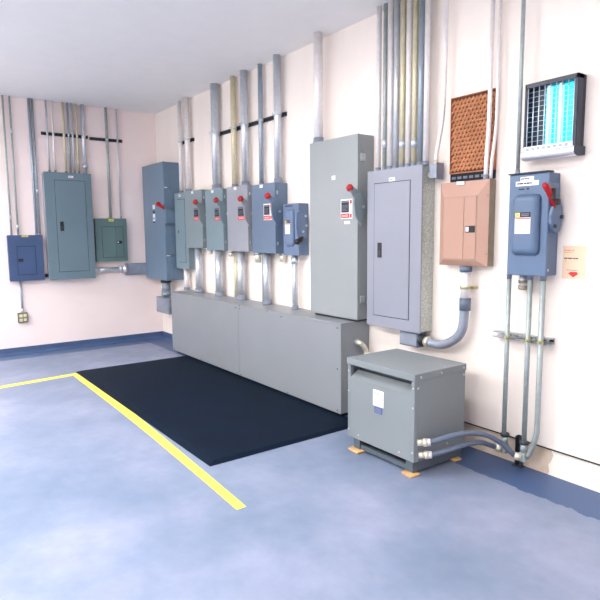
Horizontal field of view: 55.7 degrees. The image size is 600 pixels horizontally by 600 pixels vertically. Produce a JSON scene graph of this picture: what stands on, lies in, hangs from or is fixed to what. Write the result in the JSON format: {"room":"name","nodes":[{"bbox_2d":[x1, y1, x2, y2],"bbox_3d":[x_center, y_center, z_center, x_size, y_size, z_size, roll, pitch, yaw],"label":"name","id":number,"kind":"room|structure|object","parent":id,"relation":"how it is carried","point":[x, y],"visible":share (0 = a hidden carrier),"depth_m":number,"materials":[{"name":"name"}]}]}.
{"room":"electrical room","nodes":[
{"label":"electrical room","id":0,"kind":"room"},
{"bbox_2d":[0,95,162,348],"bbox_3d":[-5.058,-0.840,6.699,7.320,3.400,0.120,-5,8,-36],"label":"wall","id":1,"kind":"structure","parent":0,"point":[109,304],"depth_m":8.04,"materials":[{"name":"pink paint"}]},
{"bbox_2d":[17,312,27,322],"bbox_3d":[-3.745,0.238,7.672,0.120,0.130,0.054,-5,8,-36],"label":"outlet box","id":2,"kind":"object","parent":1,"relation":"attached to","point":[22,317],"visible":1,"depth_m":7.65,"materials":[{"name":"beige metal"}]},
{"bbox_2d":[19,281,23,312],"bbox_3d":[-3.749,-0.042,7.648,0.038,0.431,0.029,-5,8,-36],"label":"conduit","id":3,"kind":"object","parent":2,"relation":"attached to","point":[22,310],"visible":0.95,"depth_m":7.64,"materials":[{"name":"metal"}]},
{"bbox_2d":[7,235,44,281],"bbox_3d":[-3.671,-0.563,7.603,0.431,0.608,0.110,-5,8,-36],"label":"electrical panel","id":4,"kind":"object","parent":1,"relation":"attached to","point":[25,252],"visible":1,"depth_m":7.56,"materials":[{"name":"blue paint"}]},
{"bbox_2d":[1,95,12,234],"bbox_3d":[-3.813,-1.743,7.394,0.039,1.788,0.030,-5,8,-36],"label":"conduit","id":5,"kind":"object","parent":4,"relation":"attached to","point":[2,100],"visible":1,"depth_m":7.38,"materials":[{"name":"metal"}]},
{"bbox_2d":[8,96,18,234],"bbox_3d":[-3.749,-1.749,7.440,0.039,1.788,0.030,-5,8,-36],"label":"conduit","id":6,"kind":"object","parent":4,"relation":"attached to","point":[9,103],"visible":1,"depth_m":7.43,"materials":[{"name":"metal"}]},
{"bbox_2d":[27,98,37,234],"bbox_3d":[-3.567,-1.766,7.572,0.042,1.788,0.042,-5,8,-36],"label":"conduit","id":7,"kind":"object","parent":4,"relation":"attached to","point":[28,99],"visible":0.99,"depth_m":7.56,"materials":[{"name":"grey metal"}]},
{"bbox_2d":[30,98,40,234],"bbox_3d":[-3.531,-1.770,7.598,0.045,1.788,0.035,-5,8,-36],"label":"conduit","id":8,"kind":"object","parent":4,"relation":"attached to","point":[31,99],"visible":1,"depth_m":7.59,"materials":[{"name":"metal"}]},
{"bbox_2d":[41,131,87,138],"bbox_3d":[-3.227,-2.262,7.797,0.615,0.041,0.021,-5,8,-36],"label":"channel","id":9,"kind":"object","parent":1,"relation":"attached to","point":[42,133],"visible":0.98,"depth_m":7.75,"materials":[{"name":"black metal"}]},
{"bbox_2d":[41,171,95,279],"bbox_3d":[-3.199,-1.018,7.868,0.620,1.451,0.160,-5,8,-36],"label":"electrical panel","id":10,"kind":"object","parent":1,"relation":"attached to","point":[67,197],"visible":1,"depth_m":7.79,"materials":[{"name":"grey paint"}]},
{"bbox_2d":[44,100,50,171],"bbox_3d":[-3.395,-2.198,7.630,0.032,0.947,0.036,-5,8,-36],"label":"conduit","id":11,"kind":"object","parent":10,"relation":"attached to","point":[45,103],"visible":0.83,"depth_m":7.62,"materials":[{"name":"metal"}]},
{"bbox_2d":[50,101,55,171],"bbox_3d":[-3.334,-2.203,7.674,0.032,0.947,0.036,-5,8,-36],"label":"conduit","id":12,"kind":"object","parent":10,"relation":"attached to","point":[51,104],"visible":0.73,"depth_m":7.66,"materials":[{"name":"metal"}]},
{"bbox_2d":[61,102,66,172],"bbox_3d":[-3.221,-2.214,7.755,0.038,0.947,0.041,-5,8,-36],"label":"conduit","id":13,"kind":"object","parent":10,"relation":"attached to","point":[62,103],"visible":0.87,"depth_m":7.74,"materials":[{"name":"metal"}]},
{"bbox_2d":[66,103,71,172],"bbox_3d":[-3.172,-2.218,7.791,0.035,0.947,0.038,-5,8,-36],"label":"conduit","id":14,"kind":"object","parent":10,"relation":"attached to","point":[67,112],"visible":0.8,"depth_m":7.78,"materials":[{"name":"metal"}]},
{"bbox_2d":[70,103,75,172],"bbox_3d":[-3.130,-2.222,7.822,0.032,0.947,0.036,-5,8,-36],"label":"conduit","id":15,"kind":"object","parent":10,"relation":"attached to","point":[71,113],"visible":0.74,"depth_m":7.82,"materials":[{"name":"metal"}]},
{"bbox_2d":[74,104,79,172],"bbox_3d":[-3.083,-2.227,7.855,0.035,0.947,0.038,-5,8,-36],"label":"conduit","id":16,"kind":"object","parent":10,"relation":"attached to","point":[75,106],"visible":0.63,"depth_m":7.84,"materials":[{"name":"metal"}]},
{"bbox_2d":[80,104,88,173],"bbox_3d":[-3.006,-2.233,7.906,0.082,0.947,0.065,1,7,11],"label":"conduit","id":17,"kind":"object","parent":10,"relation":"attached to","point":[83,136],"visible":0.93,"depth_m":7.89,"materials":[{"name":"metal"}]},
{"bbox_2d":[0,331,162,357],"bbox_3d":[-5.042,0.810,6.787,7.200,0.102,0.050,-5,8,-36],"label":"baseboard","id":18,"kind":"structure","parent":1,"relation":"attached to","point":[26,350],"depth_m":8.15,"materials":[{"name":"blue paint"}]},
{"bbox_2d":[89,137,122,142],"bbox_3d":[-2.775,-2.292,8.126,0.465,0.041,0.021,-5,8,-36],"label":"channel","id":19,"kind":"object","parent":1,"relation":"attached to","point":[90,138],"visible":1,"depth_m":8.10,"materials":[{"name":"black metal"}]},
{"bbox_2d":[93,218,127,261],"bbox_3d":[-2.748,-0.872,8.246,0.454,0.617,0.110,-5,8,-36],"label":"electrical panel","id":20,"kind":"object","parent":1,"relation":"attached to","point":[110,234],"visible":1,"depth_m":8.20,"materials":[{"name":"teal paint"}]},
{"bbox_2d":[104,107,111,217],"bbox_3d":[-2.752,-1.955,8.138,0.048,1.557,0.052,-5,8,-36],"label":"conduit","id":21,"kind":"object","parent":20,"relation":"attached to","point":[105,108],"visible":1,"depth_m":8.12,"materials":[{"name":"metal"}]},
{"bbox_2d":[115,109,121,218],"bbox_3d":[-2.632,-1.968,8.235,0.028,1.557,0.030,-5,8,-36],"label":"conduit","id":22,"kind":"object","parent":20,"relation":"attached to","point":[115,109],"visible":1,"depth_m":8.22,"materials":[{"name":"metal"}]},
{"bbox_2d":[96,263,145,274],"bbox_3d":[-2.557,-0.458,8.436,1.006,0.175,0.104,-5,8,-36],"label":"conduit","id":23,"kind":"object","parent":1,"relation":"attached to","point":[128,268],"visible":0.78,"depth_m":8.44,"materials":[{"name":"metal"}]},
{"bbox_2d":[0,0,394,113],"bbox_3d":[-2.067,-2.125,2.400,7.320,0.100,10.320,-5,8,-36],"label":"ceiling","id":24,"kind":"structure","parent":0,"point":[143,56],"depth_m":5.33,"materials":[{"name":"white paint"}]},
{"bbox_2d":[0,338,599,599],"bbox_3d":[-2.038,1.361,2.807,7.320,0.120,10.320,-5,8,-36],"label":"floor","id":25,"kind":"structure","parent":0,"point":[93,507],"depth_m":3.21,"materials":[{"name":"blue paint"}]},
{"bbox_2d":[0,373,76,387],"bbox_3d":[-3.621,0.985,5.621,2.958,0.001,0.114,-7,9,-44],"label":"floor marking","id":26,"kind":"object","parent":25,"relation":"on","point":[72,374],"depth_m":6.32,"materials":[{"name":"yellow paint"}]},
{"bbox_2d":[74,374,245,509],"bbox_3d":[-1.472,1.039,4.999,0.116,0.002,4.034,-5,8,-34],"label":"floor marking","id":27,"kind":"object","parent":25,"relation":"on","point":[134,418],"depth_m":4.30,"materials":[{"name":"yellow paint"}]},
{"bbox_2d":[76,355,347,465],"bbox_3d":[-1.061,0.940,5.733,1.428,0.017,3.438,-5,8,-36],"label":"floor mat","id":28,"kind":"object","parent":25,"relation":"on","point":[218,415],"visible":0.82,"depth_m":5.20,"materials":[{"name":"black rubber"}]},
{"bbox_2d":[171,290,368,415],"bbox_3d":[-0.567,0.446,6.422,0.338,0.834,3.569,-5,8,-36],"label":"wireway","id":29,"kind":"object","parent":25,"relation":"on","point":[300,353],"visible":0.96,"depth_m":5.75,"materials":[{"name":"grey paint"}]},
{"bbox_2d":[184,269,189,289],"bbox_3d":[-1.577,-0.288,7.895,0.085,0.297,0.085,-5,8,-36],"label":"conduit","id":30,"kind":"object","parent":29,"relation":"attached to","point":[186,271],"visible":0.93,"depth_m":7.87,"materials":[{"name":"silver metal"}]},
{"bbox_2d":[195,248,203,292],"bbox_3d":[-1.346,-0.396,7.545,0.115,0.590,0.115,-5,8,-36],"label":"conduit","id":31,"kind":"object","parent":29,"relation":"attached to","point":[198,251],"visible":0.93,"depth_m":7.51,"materials":[{"name":"metal"}]},
{"bbox_2d":[215,250,224,295],"bbox_3d":[-1.008,-0.336,7.086,0.125,0.572,0.125,-5,8,-36],"label":"conduit","id":32,"kind":"object","parent":29,"relation":"on","point":[219,283],"visible":0.96,"depth_m":7.05,"materials":[{"name":"metal"}]},
{"bbox_2d":[234,251,237,298],"bbox_3d":[-0.756,-0.298,6.759,0.075,0.568,0.075,-5,8,-36],"label":"conduit","id":33,"kind":"object","parent":29,"relation":"attached to","point":[235,252],"visible":0.48,"depth_m":6.73,"materials":[{"name":"metal"}]},
{"bbox_2d":[237,251,246,299],"bbox_3d":[-0.689,-0.286,6.651,0.120,0.568,0.120,-5,8,-36],"label":"conduit","id":34,"kind":"object","parent":29,"relation":"on","point":[241,289],"visible":0.94,"depth_m":6.62,"materials":[{"name":"metal"}]},
{"bbox_2d":[262,258,262,301],"bbox_3d":[-0.397,-0.246,6.312,0.062,0.562,0.062,-5,8,-36],"label":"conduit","id":35,"kind":"object","parent":29,"relation":"attached to","point":[262,258],"visible":0.15,"depth_m":6.30,"materials":[{"name":"silver metal"}]},
{"bbox_2d":[262,253,271,304],"bbox_3d":[-0.363,-0.234,6.207,0.110,0.562,0.110,-5,8,-36],"label":"conduit","id":36,"kind":"object","parent":29,"relation":"attached to","point":[267,300],"visible":0.93,"depth_m":6.17,"materials":[{"name":"metal"}]},
{"bbox_2d":[291,255,298,308],"bbox_3d":[-0.044,-0.178,5.774,0.075,0.546,0.097,-5,8,-36],"label":"conduit","id":37,"kind":"object","parent":29,"relation":"attached to","point":[294,260],"visible":0.96,"depth_m":5.76,"materials":[{"name":"metal"}]},
{"bbox_2d":[354,338,369,353],"bbox_3d":[0.563,0.677,4.996,0.180,0.685,0.071,-2,7,-12],"label":"conduit elbow","id":38,"kind":"object","parent":29,"relation":"attached to","point":[357,342],"visible":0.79,"depth_m":4.94,"materials":[{"name":"metal"}]},
{"bbox_2d":[348,446,365,453],"bbox_3d":[0.421,1.108,4.210,0.090,0.015,0.135,-5,8,-32],"label":"shim","id":39,"kind":"object","parent":25,"relation":"on","point":[352,448],"visible":0.74,"depth_m":4.17,"materials":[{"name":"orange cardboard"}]},
{"bbox_2d":[347,348,465,472],"bbox_3d":[0.764,0.767,4.097,0.546,0.681,0.673,-5,8,-36],"label":"transformer","id":40,"kind":"object","parent":25,"relation":"on","point":[397,398],"visible":0.98,"depth_m":3.88,"materials":[{"name":"grey paint"}]},
{"bbox_2d":[418,440,495,458],"bbox_3d":[1.076,0.989,3.782,0.622,0.119,0.116,-3,7,-18],"label":"conduit","id":41,"kind":"object","parent":40,"relation":"attached to","point":[426,454],"visible":1,"depth_m":3.71,"materials":[{"name":"metal"}]},
{"bbox_2d":[417,430,514,456],"bbox_3d":[1.106,0.959,3.744,0.696,0.210,0.082,-2,7,-9],"label":"conduit","id":42,"kind":"object","parent":40,"relation":"attached to","point":[425,442],"visible":1,"depth_m":3.70,"materials":[{"name":"metal"}]},
{"bbox_2d":[402,470,419,477],"bbox_3d":[0.733,1.155,3.784,0.099,0.015,0.109,-5,8,-36],"label":"shim","id":43,"kind":"object","parent":25,"relation":"on","point":[405,472],"visible":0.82,"depth_m":3.76,"materials":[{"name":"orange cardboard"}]},
{"bbox_2d":[449,457,461,461],"bbox_3d":[1.084,1.121,4.044,0.075,0.015,0.115,-4,8,-31],"label":"shim","id":44,"kind":"object","parent":25,"relation":"on","point":[455,459],"visible":0.54,"depth_m":4.00,"materials":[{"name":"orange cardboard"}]},
{"bbox_2d":[512,435,524,468],"bbox_3d":[1.498,1.036,3.890,0.049,0.215,0.070,-5,8,-36],"label":"support post","id":45,"kind":"object","parent":25,"relation":"on","point":[518,464],"visible":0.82,"depth_m":3.90,"materials":[{"name":"black metal"}]},
{"bbox_2d":[155,0,599,463],"bbox_3d":[0.891,-0.652,4.659,0.120,3.400,10.200,-5,8,-36],"label":"wall","id":46,"kind":"structure","parent":0,"point":[562,37],"depth_m":4.03,"materials":[{"name":"white paint"}]},
{"bbox_2d":[142,161,183,280],"bbox_3d":[-2.039,-1.124,8.219,0.380,1.645,0.825,-5,8,-36],"label":"switch","id":47,"kind":"object","parent":46,"relation":"attached to","point":[161,179],"visible":0.92,"depth_m":8.02,"materials":[{"name":"blue metal"}]},
{"bbox_2d":[156,280,171,314],"bbox_3d":[-1.841,-0.044,8.183,0.166,0.500,0.849,-5,8,-36],"label":"conduit","id":48,"kind":"object","parent":47,"relation":"attached to","point":[163,303],"visible":0.73,"depth_m":8.29,"materials":[{"name":"grey metal"}]},
{"bbox_2d":[162,331,172,341],"bbox_3d":[-1.837,0.589,8.444,0.050,0.102,1.114,-5,8,-36],"label":"baseboard","id":49,"kind":"structure","parent":46,"relation":"attached to","point":[167,336],"depth_m":8.72,"materials":[{"name":"blue paint"}]},
{"bbox_2d":[174,192,194,268],"bbox_3d":[-1.573,-0.949,7.804,0.140,1.034,0.409,-5,8,-36],"label":"electrical panel","id":50,"kind":"object","parent":46,"relation":"attached to","point":[185,257],"visible":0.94,"depth_m":7.74,"materials":[{"name":"blue paint"}]},
{"bbox_2d":[177,101,183,192],"bbox_3d":[-1.642,-2.086,7.766,0.074,1.231,0.068,-5,8,-36],"label":"conduit","id":51,"kind":"object","parent":50,"relation":"attached to","point":[179,126],"visible":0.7,"depth_m":7.75,"materials":[{"name":"metal"}]},
{"bbox_2d":[183,97,191,191],"bbox_3d":[-1.504,-2.062,7.559,0.099,1.231,0.090,-5,8,-36],"label":"conduit","id":52,"kind":"object","parent":50,"relation":"attached to","point":[186,138],"visible":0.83,"depth_m":7.53,"materials":[{"name":"metal"}]},
{"bbox_2d":[186,189,206,247],"bbox_3d":[-1.355,-1.048,7.385,0.262,0.742,0.499,-5,8,-36],"label":"switch","id":53,"kind":"object","parent":46,"relation":"attached to","point":[195,200],"visible":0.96,"depth_m":7.33,"materials":[{"name":"green paint"}]},
{"bbox_2d":[205,188,227,250],"bbox_3d":[-1.026,-0.978,6.939,0.262,0.737,0.482,-5,8,-36],"label":"switch","id":54,"kind":"object","parent":46,"relation":"attached to","point":[215,199],"visible":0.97,"depth_m":6.88,"materials":[{"name":"blue paint"}]},
{"bbox_2d":[209,83,220,189],"bbox_3d":[-1.035,-1.978,6.910,0.138,1.256,0.125,-5,8,-36],"label":"conduit","id":55,"kind":"object","parent":54,"relation":"attached to","point":[214,96],"visible":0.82,"depth_m":6.87,"materials":[{"name":"metal"}]},
{"bbox_2d":[227,185,252,251],"bbox_3d":[-0.695,-0.926,6.488,0.262,0.740,0.502,-5,8,-36],"label":"switch","id":56,"kind":"object","parent":46,"relation":"attached to","point":[239,198],"visible":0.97,"depth_m":6.44,"materials":[{"name":"grey paint"}]},
{"bbox_2d":[229,76,237,186],"bbox_3d":[-0.773,-1.942,6.589,0.091,1.257,0.082,-5,8,-36],"label":"conduit","id":57,"kind":"object","parent":56,"relation":"attached to","point":[233,127],"visible":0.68,"depth_m":6.56,"materials":[{"name":"metal"}]},
{"bbox_2d":[239,70,249,184],"bbox_3d":[-0.626,-1.917,6.363,0.116,1.257,0.105,-5,8,-36],"label":"conduit","id":58,"kind":"object","parent":56,"relation":"attached to","point":[244,124],"visible":0.87,"depth_m":6.33,"materials":[{"name":"metal"}]},
{"bbox_2d":[220,112,286,135],"bbox_3d":[-0.615,-1.976,6.451,0.021,0.041,1.612,-5,8,-36],"label":"channel","id":59,"kind":"object","parent":46,"relation":"attached to","point":[270,118],"visible":0.56,"depth_m":6.30,"materials":[{"name":"black metal"}]},
{"bbox_2d":[252,182,287,253],"bbox_3d":[-0.362,-0.863,6.026,0.274,0.728,0.490,-5,8,-36],"label":"switch","id":60,"kind":"object","parent":46,"relation":"attached to","point":[268,199],"visible":1,"depth_m":5.94,"materials":[{"name":"blue metal"}]},
{"bbox_2d":[254,253,261,262],"bbox_3d":[-0.461,-0.465,6.228,0.078,0.106,0.078,-2,7,-13],"label":"conduit nipple","id":61,"kind":"object","parent":60,"relation":"attached to","point":[257,255],"visible":0.86,"depth_m":6.20,"materials":[{"name":"metal"}]},
{"bbox_2d":[257,63,263,183],"bbox_3d":[-0.426,-1.882,6.128,0.072,1.275,0.065,-5,8,-36],"label":"conduit","id":62,"kind":"object","parent":60,"relation":"attached to","point":[259,66],"visible":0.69,"depth_m":6.11,"materials":[{"name":"metal"}]},
{"bbox_2d":[272,54,282,182],"bbox_3d":[-0.234,-1.849,5.830,0.110,1.275,0.100,-5,8,-36],"label":"conduit","id":63,"kind":"object","parent":60,"relation":"attached to","point":[277,114],"visible":0.91,"depth_m":5.80,"materials":[{"name":"metal"}]},
{"bbox_2d":[279,253,285,261],"bbox_3d":[-0.179,-0.450,5.994,0.083,0.086,0.083,-2,7,-13],"label":"conduit nipple","id":64,"kind":"object","parent":60,"relation":"attached to","point":[282,256],"visible":0.84,"depth_m":5.96,"materials":[{"name":"metal"}]},
{"bbox_2d":[283,203,308,255],"bbox_3d":[-0.051,-0.705,5.685,0.194,0.516,0.328,-5,8,-36],"label":"switch","id":65,"kind":"object","parent":46,"relation":"attached to","point":[295,215],"visible":1,"depth_m":5.64,"materials":[{"name":"blue paint"}]},
{"bbox_2d":[310,133,373,321],"bbox_3d":[0.336,-0.624,5.071,0.299,1.590,0.711,-5,8,-36],"label":"electrical cabinet","id":66,"kind":"object","parent":46,"relation":"attached to","point":[340,167],"visible":0.98,"depth_m":4.98,"materials":[{"name":"grey metal"}]},
{"bbox_2d":[313,31,323,142],"bbox_3d":[0.167,-1.929,5.188,0.108,0.974,0.108,-5,8,-36],"label":"conduit","id":67,"kind":"object","parent":66,"relation":"on","point":[317,36],"visible":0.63,"depth_m":5.15,"materials":[{"name":"silver metal"}]},
{"bbox_2d":[367,164,434,333],"bbox_3d":[0.798,-0.406,4.577,0.164,1.279,0.596,-5,8,-36],"label":"electrical panel","id":68,"kind":"object","parent":46,"relation":"attached to","point":[400,201],"visible":0.99,"depth_m":4.46,"materials":[{"name":"metal"}]},
{"bbox_2d":[375,6,381,170],"bbox_3d":[0.641,-1.706,4.621,0.052,1.294,0.052,-5,8,-36],"label":"conduit","id":69,"kind":"object","parent":68,"relation":"attached to","point":[379,8],"visible":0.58,"depth_m":4.60,"materials":[{"name":"silver metal"}]},
{"bbox_2d":[382,3,387,169],"bbox_3d":[0.688,-1.699,4.558,0.042,1.294,0.055,-5,8,-36],"label":"conduit","id":70,"kind":"object","parent":68,"relation":"attached to","point":[385,22],"visible":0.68,"depth_m":4.55,"materials":[{"name":"metal"}]},
{"bbox_2d":[387,0,393,168],"bbox_3d":[0.721,-1.694,4.513,0.055,1.294,0.055,-5,8,-36],"label":"conduit","id":71,"kind":"object","parent":68,"relation":"attached to","point":[391,2],"visible":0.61,"depth_m":4.49,"materials":[{"name":"silver metal"}]},
{"bbox_2d":[392,0,400,167],"bbox_3d":[0.759,-1.688,4.460,0.058,1.294,0.058,-5,8,-36],"label":"conduit","id":72,"kind":"object","parent":68,"relation":"attached to","point":[397,5],"visible":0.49,"depth_m":4.44,"materials":[{"name":"metal"}]},
{"bbox_2d":[399,0,406,166],"bbox_3d":[0.803,-1.681,4.401,0.052,1.294,0.068,-5,8,-36],"label":"conduit","id":73,"kind":"object","parent":68,"relation":"attached to","point":[403,2],"visible":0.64,"depth_m":4.39,"materials":[{"name":"metal"}]},
{"bbox_2d":[404,0,412,166],"bbox_3d":[0.837,-1.676,4.354,0.058,1.294,0.058,-5,8,-36],"label":"conduit","id":74,"kind":"object","parent":68,"relation":"attached to","point":[409,51],"visible":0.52,"depth_m":4.34,"materials":[{"name":"silver metal"}]},
{"bbox_2d":[410,0,418,165],"bbox_3d":[0.878,-1.670,4.299,0.052,1.294,0.068,-5,8,-36],"label":"conduit","id":75,"kind":"object","parent":68,"relation":"attached to","point":[415,2],"visible":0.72,"depth_m":4.29,"materials":[{"name":"metal"}]},
{"bbox_2d":[417,0,424,164],"bbox_3d":[0.908,-1.665,4.257,0.052,1.294,0.052,-5,8,-36],"label":"conduit","id":76,"kind":"object","parent":68,"relation":"attached to","point":[421,2],"visible":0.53,"depth_m":4.25,"materials":[{"name":"grey metal"}]},
{"bbox_2d":[423,0,430,165],"bbox_3d":[0.943,-1.660,4.210,0.052,1.294,0.052,-5,8,-36],"label":"conduit","id":77,"kind":"object","parent":68,"relation":"attached to","point":[428,2],"visible":0.91,"depth_m":4.20,"materials":[{"name":"silver metal"}]},
{"bbox_2d":[427,162,443,179],"bbox_3d":[1.006,-0.959,4.239,0.084,0.121,0.106,-5,8,-36],"label":"junction box","id":78,"kind":"object","parent":68,"relation":"attached to","point":[436,171],"visible":1,"depth_m":4.20,"materials":[{"name":"metal"}]},
{"bbox_2d":[433,0,448,163],"bbox_3d":[1.026,-1.651,4.123,0.040,1.294,0.103,-5,8,-36],"label":"conduit","id":79,"kind":"object","parent":78,"relation":"attached to","point":[446,2],"visible":0.94,"depth_m":4.09,"materials":[{"name":"metal"}]},
{"bbox_2d":[400,266,477,348],"bbox_3d":[1.040,0.058,4.330,0.129,0.653,0.650,-5,8,-36],"label":"conduit","id":80,"kind":"object","parent":46,"relation":"attached to","point":[416,340],"visible":0.97,"depth_m":4.12,"materials":[{"name":"metal"}]},
{"bbox_2d":[439,179,495,266],"bbox_3d":[1.181,-0.546,4.068,0.117,0.600,0.422,-5,8,-36],"label":"electrical panel","id":81,"kind":"object","parent":46,"relation":"attached to","point":[467,209],"visible":1,"depth_m":3.99,"materials":[{"name":"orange metal"}]},
{"bbox_2d":[483,0,494,178],"bbox_3d":[1.274,-1.544,3.811,0.038,1.437,0.051,-5,8,-36],"label":"conduit","id":82,"kind":"object","parent":81,"relation":"attached to","point":[492,7],"visible":1,"depth_m":3.81,"materials":[{"name":"silver metal"}]},
{"bbox_2d":[489,0,501,178],"bbox_3d":[1.306,-1.541,3.776,0.022,1.437,0.056,-5,8,-36],"label":"conduit","id":83,"kind":"object","parent":81,"relation":"attached to","point":[500,1],"visible":1,"depth_m":3.77,"materials":[{"name":"silver metal"}]},
{"bbox_2d":[449,88,496,181],"bbox_3d":[1.221,-1.151,4.014,0.025,0.598,0.381,-5,8,-36],"label":"lattice panel","id":84,"kind":"object","parent":46,"relation":"attached to","point":[468,121],"visible":0.82,"depth_m":4.02,"materials":[{"name":"orange metal"}]},
{"bbox_2d":[492,330,523,340],"bbox_3d":[1.421,0.239,3.884,0.065,0.042,0.198,-5,8,-36],"label":"channel","id":85,"kind":"object","parent":46,"relation":"attached to","point":[501,333],"visible":0.77,"depth_m":3.88,"materials":[{"name":"metal"}]},
{"bbox_2d":[464,421,599,492],"bbox_3d":[1.293,1.002,4.327,0.108,0.185,8.900,-5,8,-36],"label":"trim","id":86,"kind":"structure","parent":46,"relation":"attached to","point":[579,472],"depth_m":3.72,"materials":[{"name":"beige paint"}]},
{"bbox_2d":[507,170,563,276],"bbox_3d":[1.476,-0.478,3.591,0.208,0.650,0.331,-5,8,-36],"label":"switch","id":87,"kind":"object","parent":46,"relation":"attached to","point":[535,205],"visible":1,"depth_m":3.54,"materials":[{"name":"blue paint"}]},
{"bbox_2d":[495,274,511,453],"bbox_3d":[1.387,0.439,3.844,0.102,1.232,0.111,-5,8,-36],"label":"conduit","id":88,"kind":"object","parent":87,"relation":"attached to","point":[509,277],"depth_m":3.82,"materials":[{"name":"grey metal"}]},
{"bbox_2d":[515,0,525,172],"bbox_3d":[1.403,-1.524,3.592,0.032,1.430,0.032,-5,8,-36],"label":"conduit","id":89,"kind":"object","parent":87,"relation":"attached to","point":[523,4],"visible":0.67,"depth_m":3.60,"materials":[{"name":"silver metal"}]},
{"bbox_2d":[518,275,526,289],"bbox_3d":[1.467,-0.117,3.727,0.061,0.098,0.061,-2,7,-13],"label":"conduit nipple","id":90,"kind":"object","parent":87,"relation":"attached to","point":[522,281],"visible":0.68,"depth_m":3.70,"materials":[{"name":"metal"}]},
{"bbox_2d":[514,276,533,462],"bbox_3d":[1.473,0.460,3.728,0.102,1.248,0.111,-5,8,-36],"label":"conduit","id":91,"kind":"object","parent":87,"relation":"attached to","point":[529,278],"depth_m":3.72,"materials":[{"name":"grey metal"}]},
{"bbox_2d":[525,276,546,458],"bbox_3d":[1.522,0.450,3.672,0.048,1.217,0.100,-5,8,-36],"label":"conduit","id":92,"kind":"object","parent":87,"relation":"attached to","point":[540,341],"visible":0.96,"depth_m":3.64,"materials":[{"name":"grey metal"}]},
{"bbox_2d":[519,334,554,345],"bbox_3d":[1.546,0.258,3.713,0.065,0.042,0.216,-5,8,-36],"label":"channel","id":93,"kind":"object","parent":46,"relation":"attached to","point":[548,341],"visible":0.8,"depth_m":3.68,"materials":[{"name":"metal"}]},
{"bbox_2d":[521,72,586,161],"bbox_3d":[1.549,-1.106,3.478,0.128,0.476,0.359,-5,8,-36],"label":"trap","id":94,"kind":"object","parent":46,"relation":"attached to","point":[554,114],"visible":1,"depth_m":3.46,"materials":[{"name":"blue plastic"}]},
{"bbox_2d":[521,145,577,161],"bbox_3d":[1.551,-0.899,3.501,0.121,0.056,0.347,-5,8,-36],"label":"tray","id":95,"kind":"object","parent":94,"relation":"on","point":[550,151],"depth_m":3.46,"materials":[{"name":"silver metal"}]},
{"bbox_2d":[526,78,575,146],"bbox_3d":[1.527,-1.121,3.472,0.013,0.396,0.315,-5,8,-36],"label":"grille","id":96,"kind":"object","parent":94,"relation":"attached to","point":[549,83],"depth_m":3.46,"materials":[{"name":"silver metal"}]},
{"bbox_2d":[562,246,586,279],"bbox_3d":[1.691,-0.232,3.503,0.002,0.205,0.148,-5,8,-36],"label":"wall sign","id":97,"kind":"object","parent":46,"relation":"attached to","point":[574,257],"visible":1,"depth_m":3.50,"materials":[{"name":"beige paper"}]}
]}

